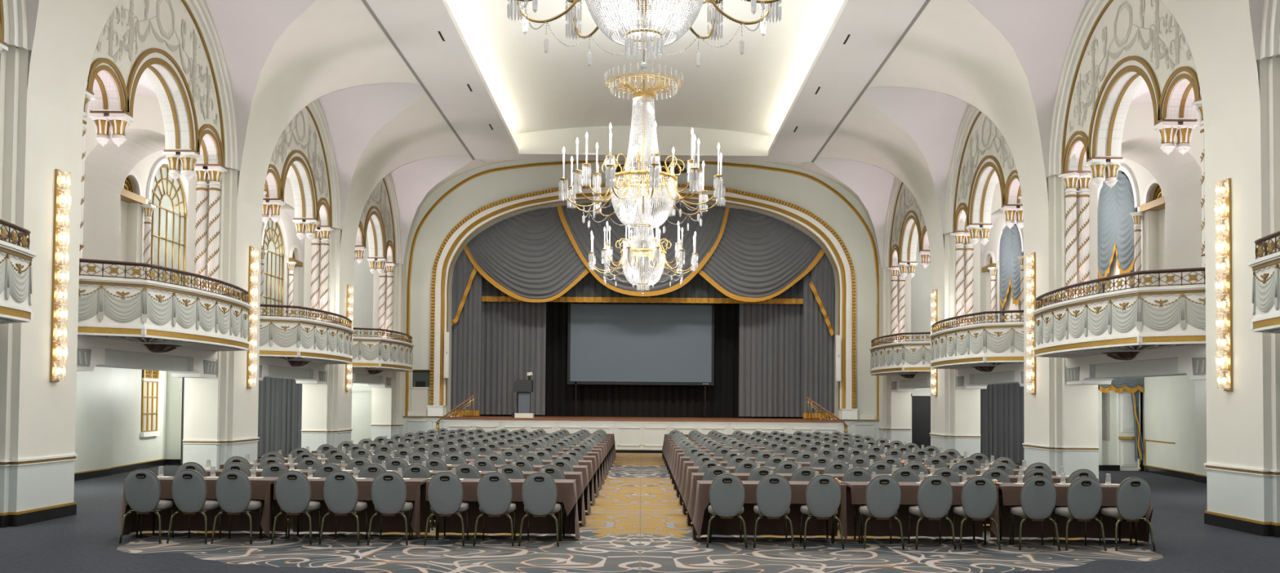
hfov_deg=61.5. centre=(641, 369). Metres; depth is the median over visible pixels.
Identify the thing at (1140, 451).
curtain
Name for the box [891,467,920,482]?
banquet chair
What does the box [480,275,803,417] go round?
backdrop
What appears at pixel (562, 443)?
banquet chair
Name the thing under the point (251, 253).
wall sconce
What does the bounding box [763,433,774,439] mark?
banquet chair
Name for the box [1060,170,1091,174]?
block
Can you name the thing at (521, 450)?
banquet chair
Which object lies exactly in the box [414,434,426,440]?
banquet chair
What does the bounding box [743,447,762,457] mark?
banquet chair
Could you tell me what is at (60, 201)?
wall sconce
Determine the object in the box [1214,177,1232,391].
wall sconce
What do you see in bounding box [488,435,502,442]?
banquet chair
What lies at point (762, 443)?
banquet chair
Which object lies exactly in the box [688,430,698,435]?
banquet chair
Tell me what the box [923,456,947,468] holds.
banquet chair
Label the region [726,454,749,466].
banquet chair
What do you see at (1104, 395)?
air vent
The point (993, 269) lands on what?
column
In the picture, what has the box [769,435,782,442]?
banquet chair
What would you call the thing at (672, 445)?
tablecloth
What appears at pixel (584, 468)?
tablecloth
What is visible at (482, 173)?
trim
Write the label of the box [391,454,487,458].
tablecloth
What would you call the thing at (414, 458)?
banquet chair
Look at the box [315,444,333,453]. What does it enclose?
banquet chair
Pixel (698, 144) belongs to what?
candle
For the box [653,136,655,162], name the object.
candle
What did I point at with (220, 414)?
pillar
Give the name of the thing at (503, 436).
banquet chair
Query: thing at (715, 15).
chandelier
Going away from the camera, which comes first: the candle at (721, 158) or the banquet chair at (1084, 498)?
the banquet chair at (1084, 498)
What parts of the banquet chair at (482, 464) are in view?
grip handle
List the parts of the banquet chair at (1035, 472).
grip handle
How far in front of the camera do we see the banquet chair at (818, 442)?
25.46 m
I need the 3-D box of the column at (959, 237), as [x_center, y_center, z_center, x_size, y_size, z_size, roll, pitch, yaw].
[8.886,-2.011,29.995,0.362,3.600,0.362,2,-2,-41]
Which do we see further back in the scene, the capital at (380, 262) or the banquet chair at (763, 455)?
the capital at (380, 262)
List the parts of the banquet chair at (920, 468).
grip handle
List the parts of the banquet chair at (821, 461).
grip handle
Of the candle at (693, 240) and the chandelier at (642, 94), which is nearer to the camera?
the chandelier at (642, 94)
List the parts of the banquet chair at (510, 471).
grip handle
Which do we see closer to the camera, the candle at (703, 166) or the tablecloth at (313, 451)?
the candle at (703, 166)
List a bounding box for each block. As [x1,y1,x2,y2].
[85,88,93,94]
[89,110,133,117]
[164,149,199,155]
[195,164,225,168]
[262,198,284,201]
[293,217,318,221]
[316,225,332,228]
[367,257,386,259]
[897,261,916,263]
[952,231,968,232]
[966,222,991,226]
[1001,204,1022,207]
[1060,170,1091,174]
[1086,156,1122,161]
[1154,119,1196,125]
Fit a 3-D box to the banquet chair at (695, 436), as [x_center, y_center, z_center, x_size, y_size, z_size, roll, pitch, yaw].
[1.626,2.241,30.321,0.500,0.910,0.567,0,-2,0]
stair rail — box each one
[435,395,475,431]
[807,397,848,432]
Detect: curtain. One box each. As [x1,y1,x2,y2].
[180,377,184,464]
[257,377,302,457]
[450,269,481,416]
[480,279,546,414]
[738,303,803,417]
[803,270,835,418]
[980,383,1024,462]
[999,224,1023,322]
[1097,171,1137,293]
[1131,387,1144,461]
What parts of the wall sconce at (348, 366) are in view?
plate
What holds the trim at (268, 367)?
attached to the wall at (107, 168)
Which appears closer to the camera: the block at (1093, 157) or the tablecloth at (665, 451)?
the block at (1093, 157)
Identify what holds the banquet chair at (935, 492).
on the floor
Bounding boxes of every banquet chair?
[119,468,173,543]
[166,469,221,543]
[176,462,207,476]
[210,469,262,544]
[221,462,252,476]
[222,456,252,469]
[257,456,285,469]
[259,451,285,462]
[260,462,292,529]
[271,470,320,544]
[288,447,310,457]
[293,451,317,462]
[296,457,322,469]
[313,462,342,477]
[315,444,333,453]
[318,470,368,545]
[323,447,344,457]
[327,452,351,463]
[337,440,353,449]
[345,444,364,453]
[345,457,371,470]
[350,448,373,458]
[357,462,386,477]
[358,438,373,446]
[364,441,381,450]
[366,471,413,545]
[369,452,392,463]
[373,436,387,444]
[373,444,395,453]
[382,439,398,447]
[382,457,408,470]
[391,434,404,441]
[392,441,411,450]
[392,448,413,458]
[400,436,413,444]
[400,463,435,530]
[403,432,417,439]
[405,452,427,464]
[408,439,425,447]
[412,444,431,454]
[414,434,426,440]
[415,431,426,435]
[422,436,438,444]
[422,457,448,471]
[423,471,468,546]
[425,448,446,458]
[426,429,438,434]
[426,432,437,437]
[428,441,445,450]
[435,435,448,441]
[437,428,448,432]
[437,431,448,435]
[442,439,458,447]
[443,444,462,454]
[443,453,467,464]
[445,432,458,439]
[448,429,457,434]
[452,463,481,478]
[453,436,468,443]
[456,428,466,432]
[456,441,474,449]
[457,431,469,437]
[458,448,479,459]
[465,435,479,442]
[466,430,477,435]
[468,439,484,447]
[471,457,496,471]
[472,471,515,546]
[473,444,493,454]
[474,428,485,433]
[475,433,488,439]
[479,437,493,444]
[484,431,495,437]
[484,442,502,451]
[484,453,506,464]
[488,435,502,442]
[491,430,501,435]
[495,440,511,448]
[495,464,524,479]
[497,433,509,439]
[498,428,509,433]
[499,448,520,459]
[504,437,519,444]
[505,431,515,437]
[509,458,534,471]
[511,430,521,435]
[511,445,528,455]
[512,435,526,442]
[518,428,528,433]
[518,471,560,546]
[519,442,536,451]
[520,433,532,439]
[520,453,543,465]
[527,431,538,438]
[528,440,543,448]
[532,430,542,436]
[532,448,552,459]
[533,437,547,445]
[537,429,546,435]
[537,464,565,479]
[541,435,554,442]
[541,445,559,455]
[545,433,558,440]
[546,442,563,451]
[549,458,574,471]
[551,431,563,438]
[554,440,570,448]
[555,430,566,436]
[556,453,579,465]
[560,429,569,435]
[560,437,573,445]
[564,435,577,443]
[564,449,584,460]
[568,433,581,440]
[568,445,587,455]
[573,431,584,438]
[574,443,592,452]
[576,431,587,436]
[577,440,594,448]
[579,429,590,435]
[582,438,597,445]
[586,435,599,443]
[588,434,602,440]
[593,432,605,439]
[596,429,607,435]
[668,430,679,435]
[671,431,683,437]
[671,432,684,439]
[672,435,686,441]
[674,436,689,444]
[675,438,691,446]
[679,440,695,448]
[682,444,701,453]
[683,447,702,456]
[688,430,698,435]
[688,450,710,461]
[689,431,701,437]
[692,433,704,439]
[693,454,716,466]
[695,435,709,441]
[697,436,711,444]
[697,459,723,472]
[701,439,716,446]
[702,466,731,480]
[705,441,721,449]
[706,430,717,435]
[706,473,747,548]
[709,444,727,453]
[710,431,720,437]
[713,433,724,439]
[713,447,732,457]
[716,435,729,441]
[721,450,742,461]
[723,436,736,444]
[725,439,740,446]
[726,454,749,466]
[731,431,741,435]
[732,441,747,449]
[733,460,759,473]
[734,431,745,438]
[738,444,755,453]
[740,433,751,439]
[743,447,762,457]
[745,435,758,441]
[747,466,776,480]
[750,437,764,444]
[751,431,762,436]
[753,474,794,548]
[754,451,774,461]
[756,439,771,447]
[758,431,768,438]
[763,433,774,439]
[764,441,781,449]
[764,455,786,466]
[769,431,779,435]
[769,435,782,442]
[773,444,791,453]
[773,460,799,473]
[776,432,786,437]
[777,437,791,444]
[783,434,794,439]
[783,439,799,447]
[784,447,803,457]
[790,466,819,481]
[791,435,803,442]
[793,431,804,436]
[794,451,815,462]
[795,441,810,450]
[800,437,813,444]
[800,474,844,548]
[801,432,813,438]
[804,444,821,453]
[808,455,832,467]
[809,434,822,439]
[809,440,823,445]
[812,431,822,435]
[815,448,835,457]
[818,442,835,449]
[819,435,831,442]
[820,432,831,436]
[823,460,849,473]
[826,437,840,444]
[829,434,840,439]
[830,451,851,462]
[831,431,842,435]
[832,444,849,453]
[837,440,853,447]
[839,435,852,440]
[840,432,852,437]
[841,466,872,483]
[847,448,865,457]
[847,456,871,467]
[850,434,862,439]
[850,438,864,444]
[851,442,868,450]
[858,475,904,549]
[861,435,874,442]
[862,452,882,462]
[864,440,878,448]
[866,444,885,453]
[867,461,893,474]
[875,438,889,445]
[880,442,895,450]
[880,456,902,467]
[884,448,903,457]
[889,440,904,448]
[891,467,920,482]
[895,445,911,454]
[899,452,923,462]
[902,461,928,474]
[904,442,919,451]
[907,475,956,550]
[913,448,931,458]
[923,445,940,454]
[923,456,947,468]
[932,467,960,482]
[934,452,954,462]
[943,448,961,458]
[950,462,976,475]
[952,475,1000,550]
[959,457,982,468]
[969,453,990,463]
[981,467,1010,482]
[988,462,1014,475]
[991,457,1016,468]
[1009,475,1060,551]
[1021,468,1053,483]
[1023,462,1053,475]
[1053,476,1106,551]
[1066,468,1097,483]
[1098,476,1155,551]
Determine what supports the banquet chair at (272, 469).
on the floor
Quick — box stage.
[441,415,844,453]
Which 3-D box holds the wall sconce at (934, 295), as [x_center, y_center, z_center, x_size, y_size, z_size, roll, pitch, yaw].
[8.497,-0.777,31.243,0.158,3.100,0.192,0,-2,0]
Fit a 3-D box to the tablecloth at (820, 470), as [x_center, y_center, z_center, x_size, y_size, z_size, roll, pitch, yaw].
[3.577,1.924,16.937,1.868,0.721,0.759,0,-2,0]
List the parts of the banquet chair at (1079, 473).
grip handle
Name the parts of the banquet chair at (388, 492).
leg, leg, grip handle, backrest, seat frame, seat, leg, leg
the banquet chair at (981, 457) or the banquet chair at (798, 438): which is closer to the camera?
the banquet chair at (981, 457)
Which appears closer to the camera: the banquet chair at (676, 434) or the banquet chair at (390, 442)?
the banquet chair at (390, 442)
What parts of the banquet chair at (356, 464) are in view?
grip handle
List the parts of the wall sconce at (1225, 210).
bulb, bulb, plate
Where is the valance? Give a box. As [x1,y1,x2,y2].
[481,263,803,304]
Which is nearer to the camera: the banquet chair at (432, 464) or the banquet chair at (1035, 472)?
the banquet chair at (1035, 472)
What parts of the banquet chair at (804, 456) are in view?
grip handle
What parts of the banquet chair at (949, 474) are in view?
grip handle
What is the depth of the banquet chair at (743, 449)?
22.37 m
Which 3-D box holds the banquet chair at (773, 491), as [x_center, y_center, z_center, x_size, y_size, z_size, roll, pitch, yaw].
[1.631,1.739,13.400,0.500,0.910,0.567,0,-2,2]
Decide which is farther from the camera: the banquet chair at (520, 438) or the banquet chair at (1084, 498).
the banquet chair at (520, 438)
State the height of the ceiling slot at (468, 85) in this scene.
0.014 m
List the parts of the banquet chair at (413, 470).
grip handle, backrest, leg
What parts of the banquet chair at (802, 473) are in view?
grip handle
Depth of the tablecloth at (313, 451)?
21.27 m
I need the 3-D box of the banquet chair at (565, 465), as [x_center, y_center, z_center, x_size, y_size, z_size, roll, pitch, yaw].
[-1.240,1.808,16.502,0.500,0.910,0.567,0,-2,-2]
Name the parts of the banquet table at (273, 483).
leg, leg, leg, leg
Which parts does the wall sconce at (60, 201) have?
plate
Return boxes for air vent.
[124,176,133,192]
[1102,392,1108,439]
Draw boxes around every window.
[140,369,159,437]
[147,164,186,285]
[261,217,284,316]
[411,369,430,388]
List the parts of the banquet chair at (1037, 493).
leg, leg, seat, seat frame, backrest, grip handle, leg, leg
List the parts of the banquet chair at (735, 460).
grip handle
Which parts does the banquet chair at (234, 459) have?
grip handle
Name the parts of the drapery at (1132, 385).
tieback rod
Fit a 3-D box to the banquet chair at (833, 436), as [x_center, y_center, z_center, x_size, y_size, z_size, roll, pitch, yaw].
[5.414,2.271,30.342,0.500,0.910,0.567,0,-2,0]
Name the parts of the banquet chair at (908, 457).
grip handle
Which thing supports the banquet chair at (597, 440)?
on the floor
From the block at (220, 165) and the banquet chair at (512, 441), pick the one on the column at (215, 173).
the block at (220, 165)
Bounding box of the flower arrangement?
[527,372,532,379]
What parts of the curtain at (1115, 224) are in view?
panel, swag panel, swag panel, panel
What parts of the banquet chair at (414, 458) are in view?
grip handle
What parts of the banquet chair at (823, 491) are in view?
leg, leg, seat, seat frame, backrest, grip handle, leg, leg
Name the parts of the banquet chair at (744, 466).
grip handle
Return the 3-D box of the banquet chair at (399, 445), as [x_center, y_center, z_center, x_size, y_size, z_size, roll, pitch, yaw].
[-5.003,1.961,22.652,0.500,0.910,0.567,0,-2,2]
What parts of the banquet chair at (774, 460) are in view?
grip handle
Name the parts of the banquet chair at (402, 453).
grip handle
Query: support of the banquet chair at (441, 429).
on the floor
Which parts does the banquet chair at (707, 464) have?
grip handle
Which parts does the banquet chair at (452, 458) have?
grip handle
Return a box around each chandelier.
[506,0,782,71]
[558,15,725,242]
[588,27,697,295]
[617,75,669,102]
[626,186,658,200]
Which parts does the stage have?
panel, panel, panel, panel, panel, panel, panel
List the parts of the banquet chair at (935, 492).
leg, leg, seat, seat frame, backrest, grip handle, leg, leg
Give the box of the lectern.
[511,379,533,417]
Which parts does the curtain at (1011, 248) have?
panel, swag panel, swag panel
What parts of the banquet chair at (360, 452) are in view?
grip handle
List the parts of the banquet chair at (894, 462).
grip handle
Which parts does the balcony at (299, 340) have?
star plate, star plate, star plate, handrail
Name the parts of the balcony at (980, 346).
handrail, star plate, star plate, star plate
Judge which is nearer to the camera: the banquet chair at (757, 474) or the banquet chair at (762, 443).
the banquet chair at (757, 474)
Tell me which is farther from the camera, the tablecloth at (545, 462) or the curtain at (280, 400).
the curtain at (280, 400)
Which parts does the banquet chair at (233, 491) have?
leg, leg, grip handle, backrest, seat frame, seat, leg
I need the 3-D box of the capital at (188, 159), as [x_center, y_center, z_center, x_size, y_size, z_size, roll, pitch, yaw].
[-8.839,-3.944,20.969,0.354,0.530,0.354,0,-2,0]
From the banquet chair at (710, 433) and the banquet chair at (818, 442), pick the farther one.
the banquet chair at (710, 433)
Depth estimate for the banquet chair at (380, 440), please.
25.46 m
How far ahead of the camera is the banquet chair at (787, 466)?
16.20 m
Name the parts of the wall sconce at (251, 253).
plate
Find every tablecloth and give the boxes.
[118,475,285,537]
[205,468,315,518]
[219,462,347,469]
[255,457,370,463]
[273,477,430,537]
[285,453,393,457]
[311,449,395,453]
[311,470,449,519]
[342,463,460,472]
[368,458,475,463]
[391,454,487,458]
[425,478,580,538]
[451,471,586,524]
[494,464,591,513]
[506,459,595,504]
[520,455,599,496]
[528,451,602,489]
[535,448,604,483]
[543,444,607,478]
[547,442,608,473]
[554,440,610,469]
[558,438,612,466]
[562,436,613,462]
[566,435,615,459]
[569,433,616,457]
[662,434,707,457]
[662,435,710,459]
[663,437,714,463]
[664,439,717,466]
[666,441,723,470]
[667,444,725,474]
[669,446,733,479]
[671,448,738,484]
[673,452,744,489]
[675,456,755,497]
[678,461,765,505]
[681,466,775,514]
[685,472,792,525]
[690,480,847,542]
[763,449,804,453]
[773,453,816,457]
[783,457,852,462]
[795,462,905,466]
[810,466,932,474]
[822,473,962,523]
[842,481,999,538]
[879,453,965,458]
[897,457,991,463]
[905,462,1021,468]
[929,468,1056,475]
[959,475,1098,524]
[989,482,1153,542]
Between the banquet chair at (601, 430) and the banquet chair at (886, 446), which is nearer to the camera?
the banquet chair at (886, 446)
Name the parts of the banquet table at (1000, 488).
leg, leg, leg, leg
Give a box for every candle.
[562,152,564,177]
[570,161,573,185]
[576,143,577,168]
[586,137,587,162]
[595,148,597,172]
[608,230,610,246]
[609,137,611,163]
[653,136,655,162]
[654,127,656,152]
[657,229,658,246]
[672,152,674,174]
[677,225,679,241]
[691,133,693,159]
[693,141,695,166]
[693,240,694,255]
[697,144,699,168]
[702,166,704,190]
[717,149,719,173]
[720,158,721,179]
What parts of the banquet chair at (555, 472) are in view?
grip handle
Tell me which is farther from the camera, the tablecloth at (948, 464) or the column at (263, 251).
the column at (263, 251)
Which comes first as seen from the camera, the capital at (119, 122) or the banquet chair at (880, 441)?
the capital at (119, 122)
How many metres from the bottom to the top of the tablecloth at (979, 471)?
0.721 m
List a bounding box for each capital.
[88,112,111,146]
[108,113,134,146]
[162,151,182,180]
[179,151,201,181]
[262,200,270,222]
[268,200,284,222]
[292,219,306,240]
[304,219,319,240]
[355,246,366,264]
[367,258,377,274]
[376,258,387,275]
[897,262,910,279]
[907,262,917,279]
[918,251,929,268]
[965,225,982,245]
[979,225,992,245]
[1000,205,1019,229]
[1015,205,1023,229]
[1084,159,1110,187]
[1104,159,1124,187]
[1152,121,1183,155]
[1175,121,1199,155]
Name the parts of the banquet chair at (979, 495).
leg, leg, seat, seat frame, backrest, grip handle, leg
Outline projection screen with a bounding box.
[567,302,714,417]
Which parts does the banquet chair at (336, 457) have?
grip handle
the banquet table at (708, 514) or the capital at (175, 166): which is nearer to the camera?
the banquet table at (708, 514)
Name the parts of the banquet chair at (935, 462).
grip handle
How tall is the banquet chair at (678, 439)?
0.910 m
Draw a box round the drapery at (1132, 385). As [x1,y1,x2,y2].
[1098,377,1144,471]
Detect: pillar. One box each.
[0,47,82,527]
[182,168,262,468]
[301,228,354,452]
[370,263,405,441]
[878,267,911,444]
[928,233,981,457]
[1022,175,1099,480]
[1116,390,1137,471]
[1204,57,1279,537]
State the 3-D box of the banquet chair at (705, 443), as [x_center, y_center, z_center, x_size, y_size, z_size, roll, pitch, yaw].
[1.637,2.105,25.737,0.500,0.910,0.567,0,-2,1]
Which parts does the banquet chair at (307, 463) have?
grip handle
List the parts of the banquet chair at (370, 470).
grip handle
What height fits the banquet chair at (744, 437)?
0.910 m
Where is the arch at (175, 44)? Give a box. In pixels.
[85,0,237,170]
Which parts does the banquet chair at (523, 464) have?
grip handle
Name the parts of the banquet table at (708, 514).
leg, leg, leg, leg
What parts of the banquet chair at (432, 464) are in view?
grip handle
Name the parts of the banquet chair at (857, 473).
grip handle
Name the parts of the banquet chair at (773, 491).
leg, leg, seat, seat frame, backrest, grip handle, leg, leg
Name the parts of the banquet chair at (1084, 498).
leg, leg, seat, seat frame, backrest, leg, grip handle, leg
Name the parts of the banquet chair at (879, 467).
grip handle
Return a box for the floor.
[0,453,1279,572]
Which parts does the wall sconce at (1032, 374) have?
plate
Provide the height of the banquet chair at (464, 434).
0.910 m
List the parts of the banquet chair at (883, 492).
leg, leg, seat, seat frame, backrest, grip handle, leg, leg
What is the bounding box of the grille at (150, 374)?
[142,369,159,378]
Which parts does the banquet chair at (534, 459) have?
grip handle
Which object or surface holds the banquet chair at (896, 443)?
on the floor
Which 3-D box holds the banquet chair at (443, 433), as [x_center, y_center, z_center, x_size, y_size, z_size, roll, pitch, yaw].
[-5.543,2.185,30.326,0.500,0.910,0.567,0,-2,-2]
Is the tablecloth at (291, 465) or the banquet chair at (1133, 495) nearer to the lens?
the banquet chair at (1133, 495)
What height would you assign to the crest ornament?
0.500 m
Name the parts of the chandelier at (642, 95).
arm, arm, arm, arm, arm, arm, arm, arm, chain, arm, arm, arm, arm, arm, arm, arm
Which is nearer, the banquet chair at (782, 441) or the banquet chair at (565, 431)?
the banquet chair at (782, 441)
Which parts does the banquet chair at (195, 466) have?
grip handle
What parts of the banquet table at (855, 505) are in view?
leg, leg, leg, leg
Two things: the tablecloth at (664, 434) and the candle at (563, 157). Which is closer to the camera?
the candle at (563, 157)
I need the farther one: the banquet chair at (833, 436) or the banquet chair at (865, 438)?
the banquet chair at (833, 436)
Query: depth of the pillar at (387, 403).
37.99 m
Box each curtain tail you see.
[451,248,476,325]
[808,253,834,336]
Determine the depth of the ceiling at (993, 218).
36.73 m
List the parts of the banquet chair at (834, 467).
grip handle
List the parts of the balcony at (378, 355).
handrail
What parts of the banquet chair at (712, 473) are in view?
grip handle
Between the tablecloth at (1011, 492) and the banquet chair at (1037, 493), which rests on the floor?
the banquet chair at (1037, 493)
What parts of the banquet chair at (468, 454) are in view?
grip handle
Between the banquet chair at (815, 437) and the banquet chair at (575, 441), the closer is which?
the banquet chair at (575, 441)
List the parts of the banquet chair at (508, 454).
grip handle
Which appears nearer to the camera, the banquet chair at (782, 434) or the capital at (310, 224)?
the capital at (310, 224)
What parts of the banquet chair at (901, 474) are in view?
grip handle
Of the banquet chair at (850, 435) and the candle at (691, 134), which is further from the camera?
the banquet chair at (850, 435)
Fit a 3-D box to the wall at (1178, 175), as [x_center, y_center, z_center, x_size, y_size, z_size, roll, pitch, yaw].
[10.676,-3.217,23.443,2.900,5.650,1.800,0,-2,0]
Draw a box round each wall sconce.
[49,168,71,382]
[246,245,258,388]
[345,284,353,391]
[930,288,937,395]
[1025,252,1035,394]
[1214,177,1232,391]
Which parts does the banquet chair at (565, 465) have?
grip handle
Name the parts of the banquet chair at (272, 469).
backrest, grip handle, leg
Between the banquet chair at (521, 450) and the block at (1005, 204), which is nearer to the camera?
the banquet chair at (521, 450)
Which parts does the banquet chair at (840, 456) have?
grip handle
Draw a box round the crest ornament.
[615,160,687,174]
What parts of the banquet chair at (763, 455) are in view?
grip handle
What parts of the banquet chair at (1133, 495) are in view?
leg, seat, leg, seat frame, leg, backrest, grip handle, leg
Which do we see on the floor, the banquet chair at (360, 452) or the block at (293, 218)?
the banquet chair at (360, 452)
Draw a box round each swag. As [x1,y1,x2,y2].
[463,206,589,302]
[556,201,729,296]
[697,208,824,302]
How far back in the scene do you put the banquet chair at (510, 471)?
14.68 m
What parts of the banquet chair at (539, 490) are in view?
leg, leg, grip handle, backrest, seat frame, seat, leg, leg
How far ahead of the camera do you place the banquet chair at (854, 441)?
26.99 m
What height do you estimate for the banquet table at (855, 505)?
0.735 m
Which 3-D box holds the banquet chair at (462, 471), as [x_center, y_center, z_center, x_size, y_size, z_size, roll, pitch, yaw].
[-2.404,1.753,14.945,0.500,0.910,0.567,0,-2,1]
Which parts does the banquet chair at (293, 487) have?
leg, leg, grip handle, backrest, seat frame, seat, leg, leg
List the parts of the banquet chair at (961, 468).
grip handle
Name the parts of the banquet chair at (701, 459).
grip handle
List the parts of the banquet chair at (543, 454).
grip handle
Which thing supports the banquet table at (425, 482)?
on the floor
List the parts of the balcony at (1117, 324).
star plate, star plate, star plate, star plate, star plate, star plate, star plate, handrail, star plate, star plate, star plate, star plate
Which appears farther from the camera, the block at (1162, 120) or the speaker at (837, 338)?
the speaker at (837, 338)
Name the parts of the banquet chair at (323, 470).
grip handle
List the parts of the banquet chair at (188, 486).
leg, grip handle, backrest, leg, seat frame, leg, seat, leg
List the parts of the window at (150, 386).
pane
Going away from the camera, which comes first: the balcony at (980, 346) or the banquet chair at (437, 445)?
the banquet chair at (437, 445)
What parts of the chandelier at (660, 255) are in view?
arm, arm, arm, arm, arm, chain, arm, arm, arm, arm, arm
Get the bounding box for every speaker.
[443,332,449,378]
[835,335,840,381]
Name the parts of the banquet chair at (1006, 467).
grip handle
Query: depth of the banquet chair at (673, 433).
31.60 m
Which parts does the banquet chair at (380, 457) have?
grip handle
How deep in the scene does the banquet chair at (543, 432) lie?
33.17 m
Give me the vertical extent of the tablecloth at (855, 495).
0.721 m
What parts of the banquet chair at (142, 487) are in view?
leg, leg, grip handle, backrest, seat frame, seat, leg, leg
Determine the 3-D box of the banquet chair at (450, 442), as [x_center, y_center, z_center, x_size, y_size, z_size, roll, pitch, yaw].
[-4.263,2.012,24.163,0.500,0.910,0.567,1,-2,-3]
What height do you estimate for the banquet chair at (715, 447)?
0.910 m
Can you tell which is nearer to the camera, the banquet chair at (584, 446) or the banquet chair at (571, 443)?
the banquet chair at (584, 446)
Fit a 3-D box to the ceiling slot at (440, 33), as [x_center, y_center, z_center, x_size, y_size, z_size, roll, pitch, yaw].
[-4.373,-7.293,23.526,0.070,0.014,0.620,0,-2,0]
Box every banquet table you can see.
[136,481,274,539]
[285,481,426,540]
[436,502,564,542]
[706,502,835,543]
[838,504,840,518]
[846,484,986,545]
[998,487,1137,546]
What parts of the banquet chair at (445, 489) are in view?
leg, leg, grip handle, backrest, seat frame, seat, leg, leg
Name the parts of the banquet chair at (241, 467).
grip handle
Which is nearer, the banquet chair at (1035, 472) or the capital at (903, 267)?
the banquet chair at (1035, 472)
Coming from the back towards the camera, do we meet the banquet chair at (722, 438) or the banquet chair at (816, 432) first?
the banquet chair at (816, 432)
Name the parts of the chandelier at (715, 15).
arm, arm, chain, arm, arm, arm, arm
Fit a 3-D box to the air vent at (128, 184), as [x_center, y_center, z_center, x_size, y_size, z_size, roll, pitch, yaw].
[-12.151,-4.376,25.238,0.050,0.415,0.830,0,-2,0]
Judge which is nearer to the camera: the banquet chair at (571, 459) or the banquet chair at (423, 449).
the banquet chair at (571, 459)
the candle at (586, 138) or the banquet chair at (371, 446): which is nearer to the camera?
the candle at (586, 138)
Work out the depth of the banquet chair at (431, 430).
31.61 m
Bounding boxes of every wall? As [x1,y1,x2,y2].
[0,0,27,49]
[74,366,166,480]
[82,94,164,278]
[118,150,304,318]
[164,371,182,465]
[239,99,340,229]
[269,177,294,213]
[341,173,401,264]
[351,232,373,444]
[404,160,930,448]
[883,177,943,267]
[944,105,1048,234]
[980,157,1166,323]
[991,182,1016,219]
[1097,384,1142,471]
[1120,102,1202,286]
[1140,393,1142,471]
[1142,375,1206,483]
[1260,0,1279,59]
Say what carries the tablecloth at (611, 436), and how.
on the banquet table
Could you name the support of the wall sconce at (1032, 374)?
attached to the pillar at (1061, 420)
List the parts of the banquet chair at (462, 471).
grip handle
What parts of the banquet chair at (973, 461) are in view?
grip handle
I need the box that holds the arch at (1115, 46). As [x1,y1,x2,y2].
[1048,0,1201,176]
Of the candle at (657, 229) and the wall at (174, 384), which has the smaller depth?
the candle at (657, 229)
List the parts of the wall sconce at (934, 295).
plate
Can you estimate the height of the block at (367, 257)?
0.050 m
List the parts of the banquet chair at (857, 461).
grip handle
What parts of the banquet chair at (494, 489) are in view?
leg, leg, grip handle, backrest, seat frame, seat, leg, leg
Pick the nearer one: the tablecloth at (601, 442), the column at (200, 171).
the column at (200, 171)
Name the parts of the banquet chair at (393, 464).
grip handle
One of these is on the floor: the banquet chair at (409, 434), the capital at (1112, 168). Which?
the banquet chair at (409, 434)
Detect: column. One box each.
[0,43,8,53]
[77,90,96,321]
[140,204,155,280]
[193,165,208,289]
[206,165,226,293]
[260,249,267,315]
[286,261,296,317]
[310,226,320,320]
[319,226,333,322]
[378,262,386,337]
[385,262,396,338]
[887,266,898,342]
[897,267,905,342]
[951,231,965,327]
[964,232,973,325]
[987,266,997,323]
[1017,255,1023,320]
[1058,172,1079,299]
[1077,172,1092,297]
[1129,211,1143,288]
[1191,100,1205,330]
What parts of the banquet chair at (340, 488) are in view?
leg, leg, grip handle, backrest, seat frame, seat, leg, leg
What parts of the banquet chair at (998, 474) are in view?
grip handle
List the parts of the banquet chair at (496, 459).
grip handle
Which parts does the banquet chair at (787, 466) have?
grip handle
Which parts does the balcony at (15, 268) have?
star plate, star plate, handrail, star plate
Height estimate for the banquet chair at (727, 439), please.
0.910 m
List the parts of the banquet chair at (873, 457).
grip handle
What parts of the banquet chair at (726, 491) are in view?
leg, seat, seat frame, backrest, grip handle, leg, leg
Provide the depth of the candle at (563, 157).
15.49 m
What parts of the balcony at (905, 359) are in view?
handrail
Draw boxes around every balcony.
[0,218,36,324]
[77,258,252,352]
[259,303,354,366]
[352,327,413,374]
[869,332,930,378]
[928,310,1023,372]
[1031,266,1205,359]
[1248,231,1279,333]
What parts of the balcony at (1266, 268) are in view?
star plate, handrail, star plate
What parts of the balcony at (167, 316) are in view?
star plate, star plate, star plate, star plate, handrail, star plate, star plate, star plate, star plate, star plate, star plate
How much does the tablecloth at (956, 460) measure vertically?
0.721 m
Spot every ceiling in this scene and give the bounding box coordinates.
[26,0,488,283]
[85,72,157,115]
[285,209,304,248]
[361,0,930,162]
[480,160,806,167]
[797,0,1263,286]
[980,215,999,254]
[1129,80,1200,124]
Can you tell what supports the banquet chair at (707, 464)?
on the floor
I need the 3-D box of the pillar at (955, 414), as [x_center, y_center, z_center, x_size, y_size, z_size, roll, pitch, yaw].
[9.024,-0.526,31.136,0.960,6.600,2.030,0,-2,0]
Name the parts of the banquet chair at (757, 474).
grip handle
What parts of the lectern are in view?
panel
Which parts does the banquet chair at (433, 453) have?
grip handle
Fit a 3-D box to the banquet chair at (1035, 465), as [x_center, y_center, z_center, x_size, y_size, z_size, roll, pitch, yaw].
[6.017,1.865,16.492,0.500,0.910,0.567,0,-2,3]
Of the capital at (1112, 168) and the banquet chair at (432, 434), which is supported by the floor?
the banquet chair at (432, 434)
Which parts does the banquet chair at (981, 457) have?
grip handle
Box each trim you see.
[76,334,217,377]
[258,355,326,383]
[351,367,391,387]
[402,388,449,435]
[404,160,879,419]
[426,182,857,419]
[832,414,879,440]
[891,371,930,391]
[955,362,1023,389]
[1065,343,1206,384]
[1144,439,1175,465]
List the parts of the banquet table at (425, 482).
leg, leg, leg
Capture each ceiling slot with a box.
[437,31,445,41]
[466,84,472,91]
[813,86,821,94]
[842,34,850,44]
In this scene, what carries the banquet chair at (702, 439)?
on the floor
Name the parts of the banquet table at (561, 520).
leg, leg, leg, leg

